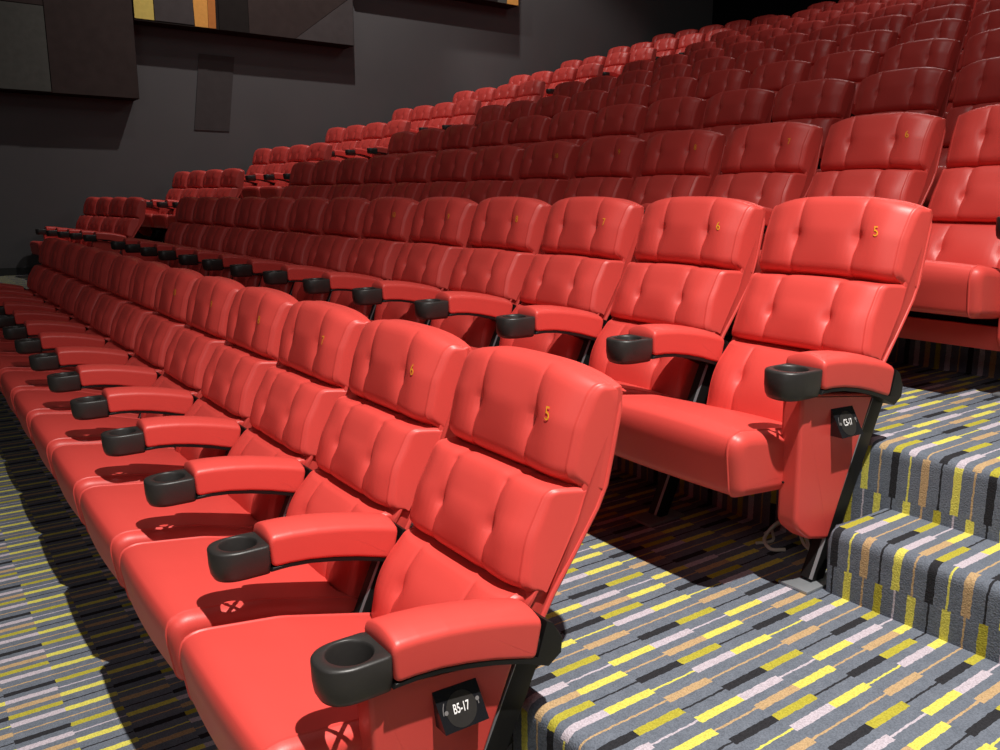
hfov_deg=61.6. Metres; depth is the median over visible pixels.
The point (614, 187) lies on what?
cushion
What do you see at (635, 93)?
seat
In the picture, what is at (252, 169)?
cushion
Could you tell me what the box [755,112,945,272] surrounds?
seat
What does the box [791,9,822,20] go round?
seat
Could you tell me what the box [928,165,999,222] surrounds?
cushion
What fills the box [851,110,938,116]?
cushion
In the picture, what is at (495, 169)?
seat
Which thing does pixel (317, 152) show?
seat
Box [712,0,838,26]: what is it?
wall
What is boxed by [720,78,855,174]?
seat
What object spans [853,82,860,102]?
cushion
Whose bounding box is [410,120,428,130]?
cushion
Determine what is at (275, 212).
seat
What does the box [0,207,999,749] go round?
floor
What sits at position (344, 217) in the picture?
seat
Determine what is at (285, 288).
lumbar cushion
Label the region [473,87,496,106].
seat
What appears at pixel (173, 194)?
cushion
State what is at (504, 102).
cushion
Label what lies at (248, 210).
seat
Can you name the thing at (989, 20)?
seat
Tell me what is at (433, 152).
cushion
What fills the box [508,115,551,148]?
seat
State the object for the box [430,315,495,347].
lumbar cushion
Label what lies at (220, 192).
cushion
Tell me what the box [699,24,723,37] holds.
seat
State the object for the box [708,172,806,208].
cushion
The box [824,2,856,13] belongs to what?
seat
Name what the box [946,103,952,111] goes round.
lumbar cushion
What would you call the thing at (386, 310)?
lumbar cushion
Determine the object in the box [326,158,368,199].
seat
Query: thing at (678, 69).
seat
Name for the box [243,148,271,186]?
seat
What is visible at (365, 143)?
cushion
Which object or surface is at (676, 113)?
seat
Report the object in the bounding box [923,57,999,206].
seat
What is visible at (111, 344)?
lumbar cushion
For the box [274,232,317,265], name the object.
cushion
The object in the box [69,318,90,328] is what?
lumbar cushion
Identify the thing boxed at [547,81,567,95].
cushion
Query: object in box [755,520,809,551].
cable
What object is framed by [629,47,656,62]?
seat
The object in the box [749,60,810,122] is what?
seat
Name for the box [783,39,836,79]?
seat
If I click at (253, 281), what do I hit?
lumbar cushion
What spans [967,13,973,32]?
cushion
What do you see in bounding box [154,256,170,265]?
lumbar cushion
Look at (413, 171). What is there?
seat
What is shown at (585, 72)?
seat
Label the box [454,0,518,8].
acoustic panel
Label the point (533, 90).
seat
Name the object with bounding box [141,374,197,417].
lumbar cushion
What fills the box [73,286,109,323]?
cushion
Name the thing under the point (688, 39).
seat
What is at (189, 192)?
cushion
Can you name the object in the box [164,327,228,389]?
cushion
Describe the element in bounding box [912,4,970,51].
seat
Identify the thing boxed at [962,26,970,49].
cushion
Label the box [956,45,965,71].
cushion
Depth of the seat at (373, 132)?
11.98 m
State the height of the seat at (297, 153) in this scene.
1.031 m
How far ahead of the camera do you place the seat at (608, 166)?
4.89 m
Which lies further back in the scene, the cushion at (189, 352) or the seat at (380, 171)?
the seat at (380, 171)
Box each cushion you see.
[27,265,52,291]
[33,295,48,301]
[36,269,63,297]
[44,301,59,308]
[47,274,76,305]
[56,309,74,317]
[59,279,92,313]
[68,238,79,243]
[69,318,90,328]
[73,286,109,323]
[75,215,91,229]
[80,239,91,246]
[85,328,109,340]
[87,216,105,231]
[90,293,131,335]
[100,217,120,232]
[103,341,133,388]
[110,302,156,350]
[114,217,138,236]
[124,355,161,413]
[134,313,189,367]
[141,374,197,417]
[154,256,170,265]
[158,208,172,214]
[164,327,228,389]
[165,189,183,199]
[165,222,188,244]
[170,259,188,268]
[176,397,243,460]
[180,188,198,198]
[181,224,211,247]
[188,263,208,275]
[196,188,216,197]
[200,225,230,251]
[201,343,278,418]
[209,268,231,278]
[213,188,237,197]
[221,227,258,255]
[227,427,305,521]
[233,275,261,286]
[243,182,255,186]
[246,165,265,174]
[246,230,283,259]
[250,365,346,456]
[257,181,273,186]
[260,276,292,293]
[263,163,283,174]
[274,180,289,186]
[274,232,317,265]
[281,162,297,173]
[281,185,306,199]
[286,468,392,596]
[292,282,328,300]
[303,185,331,197]
[307,235,358,271]
[315,395,441,510]
[326,184,358,199]
[329,143,340,149]
[330,291,371,317]
[338,141,359,150]
[345,238,405,279]
[354,183,389,200]
[358,139,380,149]
[371,527,525,618]
[374,302,424,323]
[379,137,390,147]
[385,182,425,201]
[387,153,406,157]
[392,243,462,288]
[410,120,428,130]
[410,436,585,591]
[412,151,437,154]
[419,181,466,201]
[427,118,451,128]
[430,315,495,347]
[448,248,534,299]
[450,115,475,124]
[460,180,512,203]
[468,146,488,152]
[481,102,491,106]
[491,99,515,105]
[499,304,583,360]
[507,179,568,205]
[508,142,536,148]
[515,95,540,101]
[519,254,624,314]
[546,139,586,145]
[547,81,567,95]
[562,177,633,198]
[575,78,589,82]
[587,135,637,140]
[589,319,698,400]
[603,65,624,73]
[611,262,742,333]
[627,175,710,204]
[638,130,677,142]
[656,50,674,55]
[675,47,685,53]
[699,124,753,143]
[706,340,804,421]
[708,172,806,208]
[732,273,906,359]
[773,91,778,105]
[773,118,841,145]
[806,169,927,203]
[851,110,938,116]
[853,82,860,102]
[878,57,883,72]
[926,223,999,267]
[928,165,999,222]
[939,148,948,165]
[943,102,999,146]
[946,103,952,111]
[948,70,960,102]
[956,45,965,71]
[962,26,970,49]
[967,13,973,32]
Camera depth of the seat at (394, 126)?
11.57 m
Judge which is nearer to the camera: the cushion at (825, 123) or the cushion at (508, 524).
the cushion at (508, 524)
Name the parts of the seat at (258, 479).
seat, armrest, leg, backrest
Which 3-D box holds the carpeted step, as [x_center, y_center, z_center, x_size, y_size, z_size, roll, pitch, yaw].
[1.468,0.614,1.610,0.276,0.180,1.704,-8,14,-35]
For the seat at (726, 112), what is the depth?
5.54 m
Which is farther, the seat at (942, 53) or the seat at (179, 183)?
the seat at (179, 183)
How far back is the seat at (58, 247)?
6.73 m
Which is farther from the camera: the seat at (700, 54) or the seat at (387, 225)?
the seat at (700, 54)
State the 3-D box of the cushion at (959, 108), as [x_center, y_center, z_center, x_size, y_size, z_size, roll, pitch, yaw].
[2.500,-1.273,4.262,0.184,0.215,0.507,-8,14,-35]
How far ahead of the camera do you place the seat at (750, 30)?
12.22 m
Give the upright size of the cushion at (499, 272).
0.215 m
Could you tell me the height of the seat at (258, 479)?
1.031 m
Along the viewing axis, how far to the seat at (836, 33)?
8.70 m
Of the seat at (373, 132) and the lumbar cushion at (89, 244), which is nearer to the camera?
the lumbar cushion at (89, 244)
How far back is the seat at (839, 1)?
13.43 m
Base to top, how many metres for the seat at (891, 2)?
1.031 m
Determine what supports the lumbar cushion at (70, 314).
on the seat at (69, 294)
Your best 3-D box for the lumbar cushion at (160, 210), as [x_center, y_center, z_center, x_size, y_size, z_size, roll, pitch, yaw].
[-4.652,-2.267,11.743,0.173,0.240,0.456,-10,15,-39]
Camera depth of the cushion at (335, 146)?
12.80 m
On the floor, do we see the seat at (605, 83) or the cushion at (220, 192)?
the seat at (605, 83)
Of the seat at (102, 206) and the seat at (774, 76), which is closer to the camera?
the seat at (774, 76)
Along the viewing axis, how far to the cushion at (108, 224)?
10.21 m
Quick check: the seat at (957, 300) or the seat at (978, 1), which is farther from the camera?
the seat at (978, 1)
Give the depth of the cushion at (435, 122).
12.64 m
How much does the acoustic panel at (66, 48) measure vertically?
2.515 m
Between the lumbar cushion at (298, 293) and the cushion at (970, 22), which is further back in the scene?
the cushion at (970, 22)
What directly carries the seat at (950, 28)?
on the floor
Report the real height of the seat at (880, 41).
1.031 m
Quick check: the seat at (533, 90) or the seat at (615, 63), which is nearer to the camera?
the seat at (533, 90)
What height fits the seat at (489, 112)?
1.031 m
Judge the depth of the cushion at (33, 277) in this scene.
7.25 m
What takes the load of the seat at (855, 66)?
on the floor
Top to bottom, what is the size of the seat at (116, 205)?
1.031 m
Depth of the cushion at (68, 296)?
5.89 m
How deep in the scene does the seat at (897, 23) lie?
8.25 m
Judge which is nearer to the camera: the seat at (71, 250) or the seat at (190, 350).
the seat at (190, 350)
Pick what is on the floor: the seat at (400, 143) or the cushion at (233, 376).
the seat at (400, 143)
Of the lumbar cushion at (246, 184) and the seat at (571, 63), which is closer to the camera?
the lumbar cushion at (246, 184)
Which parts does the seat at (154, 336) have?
seat, armrest, backrest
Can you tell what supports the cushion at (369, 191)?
on the seat at (380, 171)
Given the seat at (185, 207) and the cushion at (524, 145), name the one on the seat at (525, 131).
the cushion at (524, 145)
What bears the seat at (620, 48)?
on the floor
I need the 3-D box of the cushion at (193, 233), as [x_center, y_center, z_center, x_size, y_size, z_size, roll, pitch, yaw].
[-2.723,-1.248,7.529,0.185,0.215,0.507,-8,14,-35]
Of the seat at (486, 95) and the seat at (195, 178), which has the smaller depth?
the seat at (195, 178)
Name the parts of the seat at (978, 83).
seat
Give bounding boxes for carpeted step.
[826,508,999,663]
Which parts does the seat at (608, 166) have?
backrest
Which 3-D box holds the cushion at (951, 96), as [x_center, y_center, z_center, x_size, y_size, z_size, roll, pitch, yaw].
[3.128,-1.856,5.320,0.185,0.215,0.507,-8,14,-35]
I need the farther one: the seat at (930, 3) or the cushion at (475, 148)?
the seat at (930, 3)
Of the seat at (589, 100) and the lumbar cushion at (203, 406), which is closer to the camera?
the lumbar cushion at (203, 406)
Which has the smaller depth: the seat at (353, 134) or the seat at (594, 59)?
the seat at (353, 134)
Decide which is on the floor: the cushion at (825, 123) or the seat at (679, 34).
the seat at (679, 34)
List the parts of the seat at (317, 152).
seat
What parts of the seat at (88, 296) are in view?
seat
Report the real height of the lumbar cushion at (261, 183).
0.240 m
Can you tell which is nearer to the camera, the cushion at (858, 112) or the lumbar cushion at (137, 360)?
the lumbar cushion at (137, 360)
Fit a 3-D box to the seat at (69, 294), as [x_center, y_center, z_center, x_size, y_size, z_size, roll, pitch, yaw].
[-3.202,-0.362,5.870,0.827,1.031,0.611,-8,14,-35]
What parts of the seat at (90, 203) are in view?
seat, panel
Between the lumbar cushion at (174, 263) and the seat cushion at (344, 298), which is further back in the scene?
the lumbar cushion at (174, 263)
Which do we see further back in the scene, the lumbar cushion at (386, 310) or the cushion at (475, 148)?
the cushion at (475, 148)
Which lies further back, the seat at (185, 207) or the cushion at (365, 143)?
the cushion at (365, 143)
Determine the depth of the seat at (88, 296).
5.36 m
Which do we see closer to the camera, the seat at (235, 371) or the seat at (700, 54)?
the seat at (235, 371)
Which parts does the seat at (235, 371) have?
seat, armrest, backrest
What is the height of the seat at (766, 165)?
1.031 m
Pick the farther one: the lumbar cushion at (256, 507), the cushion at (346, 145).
the cushion at (346, 145)
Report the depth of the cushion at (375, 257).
4.70 m
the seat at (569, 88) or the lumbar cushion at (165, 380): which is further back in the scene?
the seat at (569, 88)
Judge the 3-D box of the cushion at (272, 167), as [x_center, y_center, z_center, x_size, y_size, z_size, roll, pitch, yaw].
[-3.225,-2.905,11.956,0.184,0.215,0.507,-10,15,-39]
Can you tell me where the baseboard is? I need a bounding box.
[0,237,163,275]
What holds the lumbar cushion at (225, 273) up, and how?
on the seat at (248, 210)
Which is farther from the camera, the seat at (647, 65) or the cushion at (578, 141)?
the seat at (647, 65)
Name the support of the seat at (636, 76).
on the floor
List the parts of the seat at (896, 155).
seat, backrest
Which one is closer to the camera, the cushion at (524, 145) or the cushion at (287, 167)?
the cushion at (524, 145)
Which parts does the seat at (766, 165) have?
backrest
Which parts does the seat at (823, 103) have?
backrest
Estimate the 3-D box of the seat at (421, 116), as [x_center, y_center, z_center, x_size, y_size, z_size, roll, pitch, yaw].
[-1.460,-3.674,13.024,0.827,1.031,0.611,-10,15,-39]
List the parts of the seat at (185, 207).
panel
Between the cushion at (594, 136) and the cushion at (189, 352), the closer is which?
the cushion at (189, 352)
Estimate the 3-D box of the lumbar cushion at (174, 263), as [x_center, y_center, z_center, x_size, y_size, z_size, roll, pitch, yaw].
[-2.826,-1.008,7.504,0.173,0.240,0.456,-8,14,-35]
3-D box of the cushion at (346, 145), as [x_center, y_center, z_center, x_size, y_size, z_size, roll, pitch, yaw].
[-2.264,-3.392,12.561,0.184,0.215,0.507,-10,15,-39]
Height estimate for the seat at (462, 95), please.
1.031 m
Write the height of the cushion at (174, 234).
0.215 m
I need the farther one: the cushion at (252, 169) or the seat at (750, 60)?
the cushion at (252, 169)
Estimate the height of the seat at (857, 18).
1.031 m
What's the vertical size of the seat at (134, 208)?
1.031 m
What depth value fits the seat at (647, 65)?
10.96 m
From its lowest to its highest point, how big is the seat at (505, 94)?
1.031 m
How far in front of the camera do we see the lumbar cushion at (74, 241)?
10.97 m
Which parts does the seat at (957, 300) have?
under panel, seat, backrest, foot plate, panel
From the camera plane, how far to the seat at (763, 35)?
10.70 m
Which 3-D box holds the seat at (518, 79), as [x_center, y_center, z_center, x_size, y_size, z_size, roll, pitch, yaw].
[0.070,-4.745,14.688,0.827,1.031,0.685,-10,15,-39]
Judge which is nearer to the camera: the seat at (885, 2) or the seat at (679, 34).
the seat at (885, 2)
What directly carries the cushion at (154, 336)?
on the seat at (154, 336)
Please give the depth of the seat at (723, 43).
11.16 m
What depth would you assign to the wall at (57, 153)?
12.76 m
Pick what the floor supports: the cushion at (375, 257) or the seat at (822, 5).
the seat at (822, 5)
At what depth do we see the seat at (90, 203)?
11.02 m
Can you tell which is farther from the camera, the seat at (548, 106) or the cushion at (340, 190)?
the seat at (548, 106)
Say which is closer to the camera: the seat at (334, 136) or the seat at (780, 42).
the seat at (780, 42)
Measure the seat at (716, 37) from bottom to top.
1.031 m
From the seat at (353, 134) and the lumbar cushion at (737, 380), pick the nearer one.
the lumbar cushion at (737, 380)
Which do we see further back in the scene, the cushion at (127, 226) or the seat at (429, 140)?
the cushion at (127, 226)
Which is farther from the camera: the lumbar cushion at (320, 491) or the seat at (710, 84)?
the seat at (710, 84)
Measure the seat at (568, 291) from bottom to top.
1.031 m
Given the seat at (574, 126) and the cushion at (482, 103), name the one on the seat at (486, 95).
the cushion at (482, 103)
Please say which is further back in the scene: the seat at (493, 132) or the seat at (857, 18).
the seat at (857, 18)
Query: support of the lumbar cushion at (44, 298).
on the seat at (58, 247)
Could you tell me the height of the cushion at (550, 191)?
0.215 m
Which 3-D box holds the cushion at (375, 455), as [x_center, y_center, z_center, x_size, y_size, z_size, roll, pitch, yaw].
[-0.364,0.203,2.382,0.185,0.215,0.507,-8,14,-35]
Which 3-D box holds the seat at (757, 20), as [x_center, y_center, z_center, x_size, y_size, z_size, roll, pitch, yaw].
[4.452,-5.838,14.775,0.827,1.031,0.611,-10,15,-39]
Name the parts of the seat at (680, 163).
backrest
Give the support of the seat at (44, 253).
on the floor
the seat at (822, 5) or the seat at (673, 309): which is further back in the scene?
the seat at (822, 5)
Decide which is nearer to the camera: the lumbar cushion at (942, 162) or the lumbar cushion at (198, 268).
the lumbar cushion at (942, 162)
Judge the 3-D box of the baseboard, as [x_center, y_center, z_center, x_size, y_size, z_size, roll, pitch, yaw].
[-3.696,-3.333,12.784,20.300,4.041,0.035,-8,14,-35]
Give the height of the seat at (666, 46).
1.031 m
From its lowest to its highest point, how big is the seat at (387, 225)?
1.031 m
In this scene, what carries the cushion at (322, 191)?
on the seat at (324, 174)
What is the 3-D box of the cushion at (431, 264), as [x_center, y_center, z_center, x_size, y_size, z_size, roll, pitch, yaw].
[-0.389,-0.577,4.363,0.185,0.215,0.507,-8,14,-35]
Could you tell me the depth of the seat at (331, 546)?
2.18 m
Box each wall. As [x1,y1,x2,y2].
[0,0,712,267]
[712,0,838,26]
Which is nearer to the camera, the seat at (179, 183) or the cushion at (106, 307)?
the cushion at (106, 307)
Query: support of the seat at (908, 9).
on the floor
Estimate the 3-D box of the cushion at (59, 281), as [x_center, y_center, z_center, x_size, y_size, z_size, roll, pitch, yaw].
[-3.365,-0.660,6.452,0.185,0.215,0.507,-8,14,-35]
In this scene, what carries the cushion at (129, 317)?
on the seat at (129, 317)
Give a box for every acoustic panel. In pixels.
[0,0,138,100]
[132,0,353,48]
[194,54,233,131]
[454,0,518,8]
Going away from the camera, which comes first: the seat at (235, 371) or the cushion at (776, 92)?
the seat at (235, 371)
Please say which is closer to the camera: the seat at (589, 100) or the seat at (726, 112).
the seat at (726, 112)
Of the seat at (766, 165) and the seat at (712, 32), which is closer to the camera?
the seat at (766, 165)
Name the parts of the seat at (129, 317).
seat, armrest, backrest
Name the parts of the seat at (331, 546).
seat, armrest, leg, backrest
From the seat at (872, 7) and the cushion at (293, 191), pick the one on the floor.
the seat at (872, 7)
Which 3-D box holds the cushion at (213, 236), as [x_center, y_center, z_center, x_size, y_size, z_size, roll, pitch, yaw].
[-2.390,-1.152,7.077,0.185,0.215,0.507,-8,14,-35]
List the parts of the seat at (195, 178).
seat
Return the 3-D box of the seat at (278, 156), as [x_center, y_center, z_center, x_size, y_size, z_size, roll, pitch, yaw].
[-3.382,-2.700,11.813,0.827,1.031,0.611,-10,15,-39]
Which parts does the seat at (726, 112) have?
backrest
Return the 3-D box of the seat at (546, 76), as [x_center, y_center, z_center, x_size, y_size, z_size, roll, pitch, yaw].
[0.463,-4.649,14.235,0.827,1.031,0.611,-10,15,-39]
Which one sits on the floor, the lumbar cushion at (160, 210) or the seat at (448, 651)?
the seat at (448, 651)
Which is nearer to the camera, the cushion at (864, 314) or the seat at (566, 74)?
the cushion at (864, 314)
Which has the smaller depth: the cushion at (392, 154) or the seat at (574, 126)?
the seat at (574, 126)
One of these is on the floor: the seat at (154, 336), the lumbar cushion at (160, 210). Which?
the seat at (154, 336)
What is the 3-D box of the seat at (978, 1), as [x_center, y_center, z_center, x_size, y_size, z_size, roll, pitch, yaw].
[4.841,-3.403,8.363,0.827,1.031,0.611,-8,14,-35]
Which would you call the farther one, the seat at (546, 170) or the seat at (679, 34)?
the seat at (679, 34)
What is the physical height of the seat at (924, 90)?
1.031 m
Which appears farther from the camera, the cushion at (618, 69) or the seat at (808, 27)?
the cushion at (618, 69)
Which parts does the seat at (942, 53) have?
backrest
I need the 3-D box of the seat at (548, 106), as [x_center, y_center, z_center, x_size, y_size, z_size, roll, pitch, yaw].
[0.290,-2.421,8.808,0.827,1.031,0.611,-8,14,-35]
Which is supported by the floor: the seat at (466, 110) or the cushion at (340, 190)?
the seat at (466, 110)
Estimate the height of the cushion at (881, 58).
0.215 m
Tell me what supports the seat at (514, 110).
on the floor
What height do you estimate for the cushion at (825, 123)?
0.215 m
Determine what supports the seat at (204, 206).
on the floor
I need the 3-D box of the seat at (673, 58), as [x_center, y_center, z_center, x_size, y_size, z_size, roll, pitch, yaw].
[1.879,-3.491,10.471,0.827,1.031,0.611,-8,14,-35]
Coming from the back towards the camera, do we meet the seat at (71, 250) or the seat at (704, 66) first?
the seat at (704, 66)
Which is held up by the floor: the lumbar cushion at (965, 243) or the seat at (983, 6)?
the seat at (983, 6)
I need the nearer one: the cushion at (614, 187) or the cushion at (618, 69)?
the cushion at (614, 187)
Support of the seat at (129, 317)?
on the floor
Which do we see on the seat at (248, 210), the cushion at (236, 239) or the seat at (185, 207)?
the cushion at (236, 239)
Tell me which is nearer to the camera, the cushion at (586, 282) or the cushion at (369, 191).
the cushion at (586, 282)
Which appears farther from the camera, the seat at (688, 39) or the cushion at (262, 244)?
the seat at (688, 39)
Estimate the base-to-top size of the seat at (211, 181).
1.031 m
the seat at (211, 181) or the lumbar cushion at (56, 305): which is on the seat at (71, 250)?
the lumbar cushion at (56, 305)
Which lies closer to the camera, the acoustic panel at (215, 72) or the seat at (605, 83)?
the seat at (605, 83)
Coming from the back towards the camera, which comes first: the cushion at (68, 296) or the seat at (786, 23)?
the seat at (786, 23)
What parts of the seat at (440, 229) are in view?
armrest, backrest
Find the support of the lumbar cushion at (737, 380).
on the seat at (798, 391)
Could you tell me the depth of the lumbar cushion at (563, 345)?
3.31 m
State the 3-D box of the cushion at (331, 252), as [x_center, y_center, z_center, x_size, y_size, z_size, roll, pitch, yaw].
[-1.056,-0.768,5.268,0.185,0.215,0.507,-8,14,-35]
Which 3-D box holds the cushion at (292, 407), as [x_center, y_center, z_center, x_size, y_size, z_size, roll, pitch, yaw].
[-0.697,0.107,2.834,0.185,0.215,0.507,-8,14,-35]
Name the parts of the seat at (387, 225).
armrest, leg, backrest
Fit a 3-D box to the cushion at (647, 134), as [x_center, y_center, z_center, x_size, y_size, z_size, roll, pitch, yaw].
[1.167,-1.656,6.071,0.184,0.215,0.507,-8,14,-35]
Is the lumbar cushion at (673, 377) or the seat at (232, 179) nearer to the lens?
the lumbar cushion at (673, 377)
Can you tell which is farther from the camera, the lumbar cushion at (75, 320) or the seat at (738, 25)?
the seat at (738, 25)
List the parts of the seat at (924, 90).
backrest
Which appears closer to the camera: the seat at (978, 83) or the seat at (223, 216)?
the seat at (978, 83)
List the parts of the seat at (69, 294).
seat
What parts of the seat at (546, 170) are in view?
backrest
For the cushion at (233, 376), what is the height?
0.215 m
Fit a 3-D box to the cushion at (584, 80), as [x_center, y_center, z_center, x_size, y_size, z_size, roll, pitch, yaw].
[1.357,-4.672,13.527,0.184,0.215,0.507,-10,15,-39]
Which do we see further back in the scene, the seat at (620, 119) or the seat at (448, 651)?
the seat at (620, 119)
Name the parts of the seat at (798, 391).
seat, foot plate, panel, backrest, leg, armrest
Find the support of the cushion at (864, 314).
on the seat at (798, 391)
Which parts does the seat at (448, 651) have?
seat, panel, armrest, leg, backrest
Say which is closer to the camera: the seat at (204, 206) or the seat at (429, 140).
the seat at (204, 206)
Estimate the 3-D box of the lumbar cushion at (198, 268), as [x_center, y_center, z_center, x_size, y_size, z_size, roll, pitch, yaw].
[-2.492,-0.913,7.052,0.173,0.240,0.456,-8,14,-35]
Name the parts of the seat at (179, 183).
panel, leg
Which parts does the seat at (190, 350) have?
seat, armrest, backrest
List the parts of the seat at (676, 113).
backrest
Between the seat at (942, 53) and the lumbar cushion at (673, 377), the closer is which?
the lumbar cushion at (673, 377)
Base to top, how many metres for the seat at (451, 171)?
1.031 m
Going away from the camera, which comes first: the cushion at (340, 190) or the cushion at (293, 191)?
the cushion at (340, 190)
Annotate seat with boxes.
[0,238,60,296]
[0,240,72,305]
[0,243,86,330]
[0,247,102,341]
[0,251,120,354]
[0,255,143,394]
[0,261,170,417]
[13,268,203,444]
[30,197,98,254]
[30,276,244,479]
[40,197,111,246]
[51,287,297,524]
[69,197,126,241]
[79,301,370,587]
[83,197,145,254]
[110,197,198,266]
[119,319,470,679]
[138,171,189,242]
[140,197,218,268]
[141,170,205,231]
[152,169,222,228]
[158,197,240,275]
[167,168,244,225]
[178,197,266,279]
[178,346,622,749]
[202,197,295,286]
[230,197,329,295]
[238,146,289,198]
[242,145,309,197]
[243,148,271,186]
[260,143,331,198]
[263,197,370,301]
[281,162,315,199]
[303,160,340,197]
[303,197,418,319]
[325,127,345,159]
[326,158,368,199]
[331,125,365,160]
[340,122,386,161]
[352,197,477,325]
[354,155,399,200]
[367,120,410,156]
[385,152,435,201]
[387,131,416,157]
[391,108,412,121]
[410,105,433,132]
[412,128,444,154]
[414,197,551,347]
[419,102,456,130]
[419,149,476,202]
[436,124,476,154]
[442,99,480,129]
[452,91,474,103]
[460,145,524,203]
[468,120,511,152]
[470,196,643,365]
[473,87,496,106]
[475,105,505,126]
[491,84,519,105]
[503,100,536,121]
[507,141,580,303]
[508,74,530,84]
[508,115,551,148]
[515,80,544,101]
[530,71,553,96]
[534,95,570,117]
[546,67,577,96]
[546,110,596,145]
[553,81,584,96]
[560,60,582,67]
[562,136,646,199]
[568,90,608,112]
[575,63,603,82]
[582,56,605,67]
[583,76,616,91]
[587,104,647,140]
[589,196,765,526]
[602,52,630,77]
[605,83,650,106]
[607,46,629,55]
[614,196,932,594]
[615,70,652,86]
[622,60,653,72]
[627,129,725,212]
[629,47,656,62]
[630,42,653,52]
[636,122,822,313]
[638,96,706,142]
[642,88,774,176]
[647,77,697,107]
[650,63,691,85]
[652,33,674,43]
[652,54,687,71]
[654,37,678,59]
[675,29,698,40]
[675,33,704,54]
[684,41,715,55]
[687,47,723,66]
[690,56,734,81]
[695,69,750,106]
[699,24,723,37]
[705,28,732,40]
[710,30,739,44]
[716,35,750,52]
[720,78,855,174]
[724,20,749,33]
[724,40,763,62]
[734,48,782,79]
[740,24,771,37]
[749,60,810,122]
[750,15,776,25]
[751,28,787,47]
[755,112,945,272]
[761,15,789,27]
[764,33,807,57]
[773,17,806,31]
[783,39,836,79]
[788,20,827,40]
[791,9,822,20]
[807,1,835,11]
[808,10,843,25]
[809,24,856,52]
[810,50,880,117]
[816,67,952,172]
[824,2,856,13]
[829,12,871,32]
[837,30,897,72]
[838,0,860,4]
[846,2,884,17]
[858,15,910,44]
[859,0,889,6]
[874,3,920,24]
[880,38,960,104]
[886,0,927,10]
[898,104,999,396]
[899,18,966,53]
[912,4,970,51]
[923,0,973,19]
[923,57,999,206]
[944,28,999,118]
[948,9,999,102]
[956,0,999,71]
[964,0,981,39]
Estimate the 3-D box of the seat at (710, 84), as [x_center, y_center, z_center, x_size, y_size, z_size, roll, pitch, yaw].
[1.623,-2.038,6.999,0.827,1.031,0.611,-8,14,-35]
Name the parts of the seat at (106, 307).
seat, armrest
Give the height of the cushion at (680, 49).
0.215 m
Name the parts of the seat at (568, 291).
armrest, backrest, leg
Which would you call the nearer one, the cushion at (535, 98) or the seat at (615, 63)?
the cushion at (535, 98)
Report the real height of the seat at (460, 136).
1.031 m
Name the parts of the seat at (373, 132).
armrest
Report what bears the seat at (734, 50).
on the floor
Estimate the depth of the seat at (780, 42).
9.18 m
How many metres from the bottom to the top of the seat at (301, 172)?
1.031 m
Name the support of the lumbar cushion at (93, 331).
on the seat at (106, 307)
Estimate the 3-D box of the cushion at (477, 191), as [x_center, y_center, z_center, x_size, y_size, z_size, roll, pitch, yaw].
[-0.111,-1.260,5.894,0.184,0.215,0.507,-8,14,-35]
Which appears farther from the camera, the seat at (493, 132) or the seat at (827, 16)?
the seat at (827, 16)
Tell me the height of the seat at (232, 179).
1.031 m
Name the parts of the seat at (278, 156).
armrest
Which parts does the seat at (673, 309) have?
seat, foot plate, leg, backrest, armrest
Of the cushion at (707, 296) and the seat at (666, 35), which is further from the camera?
the seat at (666, 35)
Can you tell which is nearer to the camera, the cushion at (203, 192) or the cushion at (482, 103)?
the cushion at (203, 192)
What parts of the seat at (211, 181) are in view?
seat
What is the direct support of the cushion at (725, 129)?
on the seat at (726, 112)
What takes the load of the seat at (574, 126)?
on the floor
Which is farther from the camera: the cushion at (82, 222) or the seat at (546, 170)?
the cushion at (82, 222)
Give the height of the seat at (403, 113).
1.031 m
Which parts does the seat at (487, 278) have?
armrest, leg, backrest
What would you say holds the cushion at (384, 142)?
on the seat at (394, 126)
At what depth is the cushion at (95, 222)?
10.64 m
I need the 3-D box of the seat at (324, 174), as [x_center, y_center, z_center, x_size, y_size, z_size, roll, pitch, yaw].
[-1.948,-1.538,8.025,0.827,1.031,0.611,-8,14,-35]
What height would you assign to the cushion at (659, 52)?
0.215 m
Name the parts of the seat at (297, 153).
seat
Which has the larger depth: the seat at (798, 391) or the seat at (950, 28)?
the seat at (950, 28)
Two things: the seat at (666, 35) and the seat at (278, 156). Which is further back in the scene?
the seat at (666, 35)
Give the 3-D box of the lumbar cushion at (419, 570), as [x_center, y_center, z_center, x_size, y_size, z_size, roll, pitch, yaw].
[-0.133,0.539,1.905,0.173,0.240,0.456,-8,14,-35]
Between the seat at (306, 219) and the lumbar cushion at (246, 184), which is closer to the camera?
the seat at (306, 219)
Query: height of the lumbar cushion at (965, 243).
0.240 m
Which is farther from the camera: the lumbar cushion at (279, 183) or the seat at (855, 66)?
the lumbar cushion at (279, 183)
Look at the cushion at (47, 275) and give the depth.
6.80 m
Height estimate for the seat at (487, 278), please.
1.031 m
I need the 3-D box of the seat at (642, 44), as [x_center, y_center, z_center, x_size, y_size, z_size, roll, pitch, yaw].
[2.385,-5.623,15.445,0.827,1.031,0.611,-10,15,-39]
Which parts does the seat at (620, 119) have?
backrest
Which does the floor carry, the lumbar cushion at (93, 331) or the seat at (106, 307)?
the seat at (106, 307)
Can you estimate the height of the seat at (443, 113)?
1.031 m
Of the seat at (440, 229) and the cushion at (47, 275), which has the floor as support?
the seat at (440, 229)
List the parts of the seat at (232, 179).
seat, backrest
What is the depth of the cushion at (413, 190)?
6.68 m
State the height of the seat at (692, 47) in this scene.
1.031 m
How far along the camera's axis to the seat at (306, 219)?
5.55 m
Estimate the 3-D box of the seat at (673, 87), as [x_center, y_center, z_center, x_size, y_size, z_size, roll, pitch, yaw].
[1.290,-2.134,7.451,0.827,1.031,0.611,-8,14,-35]
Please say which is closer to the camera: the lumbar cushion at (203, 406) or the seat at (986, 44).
the lumbar cushion at (203, 406)
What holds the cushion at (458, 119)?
on the seat at (466, 110)
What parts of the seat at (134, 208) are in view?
panel, backrest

